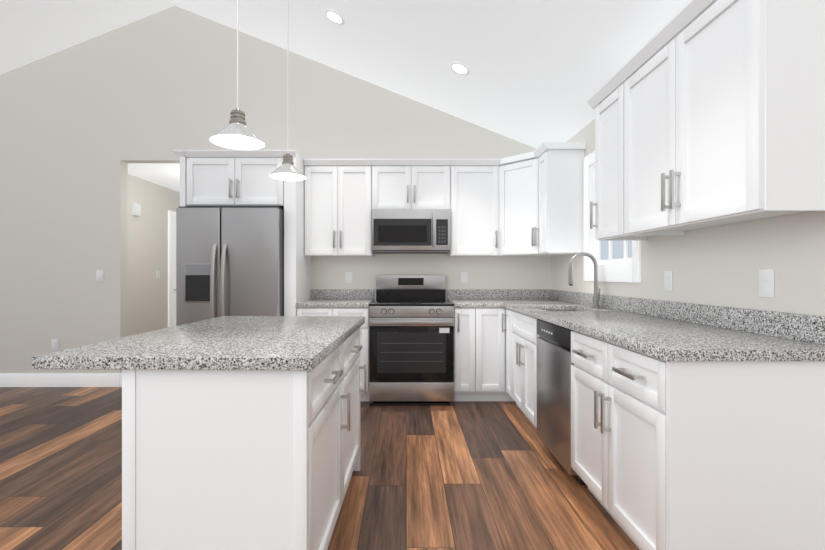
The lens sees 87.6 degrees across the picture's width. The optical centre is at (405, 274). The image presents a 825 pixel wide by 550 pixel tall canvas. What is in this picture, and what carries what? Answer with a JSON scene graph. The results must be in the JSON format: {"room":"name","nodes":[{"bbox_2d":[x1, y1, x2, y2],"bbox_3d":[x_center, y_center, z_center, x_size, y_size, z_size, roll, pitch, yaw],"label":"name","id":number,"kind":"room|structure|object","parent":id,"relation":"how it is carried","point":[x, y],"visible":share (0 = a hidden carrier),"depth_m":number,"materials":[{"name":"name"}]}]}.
{"room":"kitchen","nodes":[
{"label":"kitchen","id":0,"kind":"room"},
{"bbox_2d":[0,6,547,372],"bbox_3d":[-2.416,-0.850,4.560,8.112,4.040,0.120,0,0,0],"label":"wall","id":1,"kind":"structure","parent":0,"point":[82,124],"depth_m":4.50,"materials":[{"name":"beige paint"}]},
{"bbox_2d":[51,339,58,349],"bbox_3d":[-3.670,0.730,4.496,0.075,0.118,0.007,0,0,0],"label":"outlet","id":2,"kind":"object","parent":1,"relation":"attached to","point":[54,344],"visible":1,"depth_m":4.49,"materials":[{"name":"white plastic"}]},
{"bbox_2d":[0,373,121,386],"bbox_3d":[-4.649,1.100,4.492,3.347,0.140,0.015,0,0,0],"label":"baseboard","id":3,"kind":"structure","parent":1,"relation":"attached to","point":[60,379],"depth_m":4.47,"materials":[{"name":"white wood"}]},
{"bbox_2d":[96,270,103,281],"bbox_3d":[-3.200,0.010,4.496,0.075,0.118,0.007,0,0,0],"label":"light switch","id":4,"kind":"object","parent":1,"relation":"attached to","point":[99,275],"visible":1,"depth_m":4.49,"materials":[{"name":"white plastic"}]},
{"bbox_2d":[132,203,140,215],"bbox_3d":[-3.455,-0.835,5.520,0.046,0.150,0.120,0,0,0],"label":"door chime","id":5,"kind":"object","parent":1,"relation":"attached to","point":[136,209],"visible":1,"depth_m":5.48,"materials":[{"name":"white plastic"}]},
{"bbox_2d":[156,271,159,278],"bbox_3d":[-3.476,0.000,6.030,0.007,0.118,0.075,0,0,0],"label":"light switch","id":6,"kind":"object","parent":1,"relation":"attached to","point":[157,274],"visible":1,"depth_m":6.02,"materials":[{"name":"white plastic"}]},
{"bbox_2d":[168,210,175,327],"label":"hall door","id":7,"kind":"structure","parent":1,"relation":"in","point":[171,270],"depth_m":6.34,"materials":[{"name":"white wood"}]},
{"bbox_2d":[184,150,283,211],"bbox_3d":[-1.544,-0.875,4.168,0.884,0.490,0.662,0,0,0],"label":"upper cabinet","id":8,"kind":"object","parent":1,"relation":"attached to","point":[228,178],"visible":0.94,"depth_m":3.88,"materials":[{"name":"white wood"}]},
{"bbox_2d":[303,159,373,256],"bbox_3d":[-0.662,-0.655,4.315,0.656,0.930,0.367,0,0,0],"label":"upper cabinet","id":9,"kind":"object","parent":1,"relation":"attached to","point":[337,207],"visible":1,"depth_m":4.19,"materials":[{"name":"white wood"}]},
{"bbox_2d":[345,272,351,283],"bbox_3d":[-0.600,0.030,4.496,0.075,0.118,0.007,0,0,0],"label":"electrical outlet","id":10,"kind":"object","parent":1,"relation":"attached to","point":[348,277],"visible":1,"depth_m":4.49,"materials":[{"name":"white plastic"}]},
{"bbox_2d":[371,159,450,208],"bbox_3d":[0.050,-0.877,4.315,0.764,0.485,0.367,0,0,0],"label":"upper cabinet","id":11,"kind":"object","parent":1,"relation":"attached to","point":[410,183],"visible":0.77,"depth_m":4.17,"materials":[{"name":"white wood"}]},
{"bbox_2d":[372,209,450,253],"bbox_3d":[0.050,-0.427,4.281,0.756,0.410,0.436,0,0,0],"label":"microwave","id":12,"kind":"object","parent":11,"relation":"attached to","point":[411,231],"visible":1,"depth_m":4.10,"materials":[{"name":"silver metal"}]},
{"bbox_2d":[461,272,467,283],"bbox_3d":[0.610,0.030,4.496,0.075,0.118,0.007,0,0,0],"label":"electrical outlet","id":13,"kind":"object","parent":1,"relation":"attached to","point":[464,277],"visible":1,"depth_m":4.49,"materials":[{"name":"white plastic"}]},
{"bbox_2d":[447,159,499,256],"bbox_3d":[0.671,-0.655,4.315,0.474,0.930,0.367,0,0,0],"label":"upper cabinet","id":14,"kind":"object","parent":1,"relation":"attached to","point":[474,195],"visible":1,"depth_m":4.19,"materials":[{"name":"white wood"}]},
{"bbox_2d":[0,387,638,549],"bbox_3d":[-2.416,1.200,2.450,8.472,0.060,11.900,0,0,0],"label":"floor","id":15,"kind":"structure","parent":0,"point":[474,475],"depth_m":2.42,"materials":[{"name":"brown wood"}]},
{"bbox_2d":[174,150,186,205],"bbox_3d":[-2.033,0.024,4.171,0.085,2.288,0.655,0,0,0],"label":"panel","id":16,"kind":"object","parent":15,"relation":"on","point":[180,155],"visible":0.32,"depth_m":3.88,"materials":[{"name":"white wood"}]},
{"bbox_2d":[176,206,283,325],"bbox_3d":[-1.545,0.281,4.040,0.874,1.753,0.839,0,0,0],"label":"fridge","id":17,"kind":"object","parent":15,"relation":"on","point":[229,260],"visible":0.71,"depth_m":3.70,"materials":[{"name":"silver metal"}]},
{"bbox_2d":[122,328,365,549],"bbox_3d":[-0.560,0.730,1.960,0.653,0.877,1.269,0,0,0],"label":"kitchen island","id":18,"kind":"object","parent":15,"relation":"on","point":[240,459],"visible":0.85,"depth_m":1.34,"materials":[{"name":"white wood"}]},
{"bbox_2d":[32,316,364,370],"bbox_3d":[-0.700,0.270,1.965,0.904,0.040,1.332,0,0,0],"label":"island countertop","id":19,"kind":"structure","parent":18,"relation":"on","point":[293,343],"depth_m":1.48,"materials":[{"name":"stone"}]},
{"bbox_2d":[283,150,310,315],"bbox_3d":[-1.046,0.024,4.171,0.108,2.288,0.655,0,0,0],"label":"panel","id":20,"kind":"object","parent":15,"relation":"on","point":[297,275],"visible":0.52,"depth_m":3.88,"materials":[{"name":"white wood"}]},
{"bbox_2d":[297,307,369,400],"bbox_3d":[-0.662,0.730,4.168,0.656,0.877,0.662,0,0,0],"label":"base cabinet","id":21,"kind":"object","parent":15,"relation":"on","point":[342,311],"visible":0.19,"depth_m":3.88,"materials":[{"name":"painted wood"},{"name":"nickel"}]},
{"bbox_2d":[296,289,373,306],"bbox_3d":[-0.662,0.220,4.177,0.656,0.140,0.644,0,0,0],"label":"countertop","id":22,"kind":"structure","parent":21,"relation":"on","point":[342,297],"depth_m":4.48,"materials":[{"name":"stone"}]},
{"bbox_2d":[369,275,453,404],"bbox_3d":[0.050,0.584,4.114,0.756,1.168,0.713,0,0,0],"label":"range","id":23,"kind":"object","parent":15,"relation":"on","point":[411,340],"visible":1,"depth_m":3.82,"materials":[{"name":"silver metal"}]},
{"bbox_2d":[453,307,513,400],"bbox_3d":[0.975,0.730,4.168,1.082,0.877,0.662,0,0,0],"label":"base cabinet","id":24,"kind":"object","parent":15,"relation":"on","point":[479,355],"visible":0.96,"depth_m":3.89,"materials":[{"name":"white wood"}]},
{"bbox_2d":[447,289,824,360],"bbox_3d":[0.976,0.310,2.969,1.084,0.320,3.058,0,0,0],"label":"countertop","id":25,"kind":"structure","parent":24,"relation":"on","point":[669,330],"depth_m":1.97,"materials":[{"name":"stone"}]},
{"bbox_2d":[568,252,599,307],"bbox_3d":[1.351,0.038,3.242,0.239,0.423,0.096,0,0,0],"label":"faucet","id":26,"kind":"object","parent":25,"relation":"on","point":[596,299],"visible":1,"depth_m":3.25,"materials":[{"name":"silver metal"}]},
{"bbox_2d":[502,309,522,411],"bbox_3d":[1.188,0.730,3.758,0.662,0.877,0.233,0,0,0],"label":"cabinet filler","id":27,"kind":"object","parent":15,"relation":"on","point":[508,329],"visible":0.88,"depth_m":3.78,"materials":[{"name":"white wood"}]},
{"bbox_2d":[512,311,539,427],"bbox_3d":[1.188,0.730,3.300,0.662,0.877,0.680,0,0,0],"label":"base cabinet","id":28,"kind":"object","parent":15,"relation":"on","point":[525,335],"visible":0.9,"depth_m":3.26,"materials":[{"name":"white wood"}]},
{"bbox_2d":[537,319,585,484],"bbox_3d":[1.192,0.734,2.655,0.594,0.864,0.596,0,0,0],"label":"dishwasher","id":29,"kind":"object","parent":15,"relation":"on","point":[554,363],"visible":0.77,"depth_m":2.58,"materials":[{"name":"silver metal"}]},
{"bbox_2d":[571,331,824,549],"bbox_3d":[1.188,0.730,1.908,0.662,0.877,0.886,0,0,0],"label":"base cabinet","id":30,"kind":"object","parent":15,"relation":"on","point":[697,455],"visible":1,"depth_m":1.47,"materials":[{"name":"white wood"}]},
{"bbox_2d":[0,0,689,191],"bbox_3d":[-2.416,-2.067,2.400,8.112,1.706,11.440,0,0,0],"label":"ceiling","id":31,"kind":"structure","parent":0,"point":[541,71],"depth_m":3.57,"materials":[{"name":"white paint"}]},
{"bbox_2d":[209,0,264,149],"bbox_3d":[-0.700,-1.335,1.790,0.216,1.570,0.216,0,0,0],"label":"pendant light","id":32,"kind":"object","parent":31,"relation":"hanging from","point":[236,133],"visible":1,"depth_m":1.79,"materials":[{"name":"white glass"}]},
{"bbox_2d":[269,0,306,180],"bbox_3d":[-0.700,-1.350,2.550,0.216,1.540,0.216,0,0,0],"label":"pendant light","id":33,"kind":"object","parent":31,"relation":"hanging from","point":[287,170],"visible":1,"depth_m":2.55,"materials":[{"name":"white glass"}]},
{"bbox_2d":[324,9,344,24],"bbox_3d":[-0.580,-2.090,3.490,0.167,0.067,0.180,0,0,0],"label":"recessed light","id":34,"kind":"object","parent":31,"relation":"in","point":[334,17],"visible":1,"depth_m":3.49,"materials":[{"name":"white plastic"}]},
{"bbox_2d":[449,62,469,74],"bbox_3d":[0.440,-1.686,3.520,0.167,0.067,0.180,0,0,0],"label":"recessed light","id":35,"kind":"object","parent":31,"relation":"in","point":[459,68],"visible":1,"depth_m":3.52,"materials":[{"name":"white plastic"}]},
{"bbox_2d":[548,119,824,315],"bbox_3d":[1.580,-0.070,0.640,0.120,2.480,7.680,0,0,0],"label":"wall","id":36,"kind":"structure","parent":0,"point":[720,265],"depth_m":2.01,"materials":[{"name":"white paint"}]},
{"bbox_2d":[494,151,569,256],"bbox_3d":[1.211,-0.655,4.185,0.615,0.930,0.627,0,0,0],"label":"upper cabinet","id":37,"kind":"object","parent":36,"relation":"attached to","point":[518,198],"visible":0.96,"depth_m":4.04,"materials":[{"name":"white wood"}]},
{"bbox_2d":[534,142,585,253],"bbox_3d":[1.335,-0.655,3.755,0.367,0.930,0.263,0,0,0],"label":"upper cabinet","id":38,"kind":"object","parent":36,"relation":"attached to","point":[560,228],"visible":1,"depth_m":3.66,"materials":[{"name":"white wood"}]},
{"bbox_2d":[584,151,641,282],"bbox_3d":[1.554,-0.470,3.205,0.103,1.040,0.870,0,0,0],"label":"window","id":39,"kind":"structure","parent":36,"relation":"in","point":[619,261],"depth_m":3.35,"materials":[{"name":"white"}]},
{"bbox_2d":[664,271,672,290],"bbox_3d":[1.516,0.035,2.485,0.007,0.118,0.075,0,0,0],"label":"electrical outlet","id":40,"kind":"object","parent":36,"relation":"attached to","point":[668,280],"visible":1,"depth_m":2.48,"materials":[{"name":"white plastic"}]},
{"bbox_2d":[587,0,824,240],"bbox_3d":[1.335,-0.669,2.085,0.367,0.902,1.340,0,0,0],"label":"upper cabinet","id":41,"kind":"object","parent":36,"relation":"attached to","point":[709,113],"visible":1,"depth_m":1.69,"materials":[{"name":"white wood"}]},
{"bbox_2d":[759,269,773,297],"bbox_3d":[1.516,0.035,1.810,0.007,0.118,0.075,0,0,0],"label":"electrical outlet","id":42,"kind":"object","parent":36,"relation":"attached to","point":[766,282],"visible":1,"depth_m":1.80,"materials":[{"name":"white plastic"}]}
]}

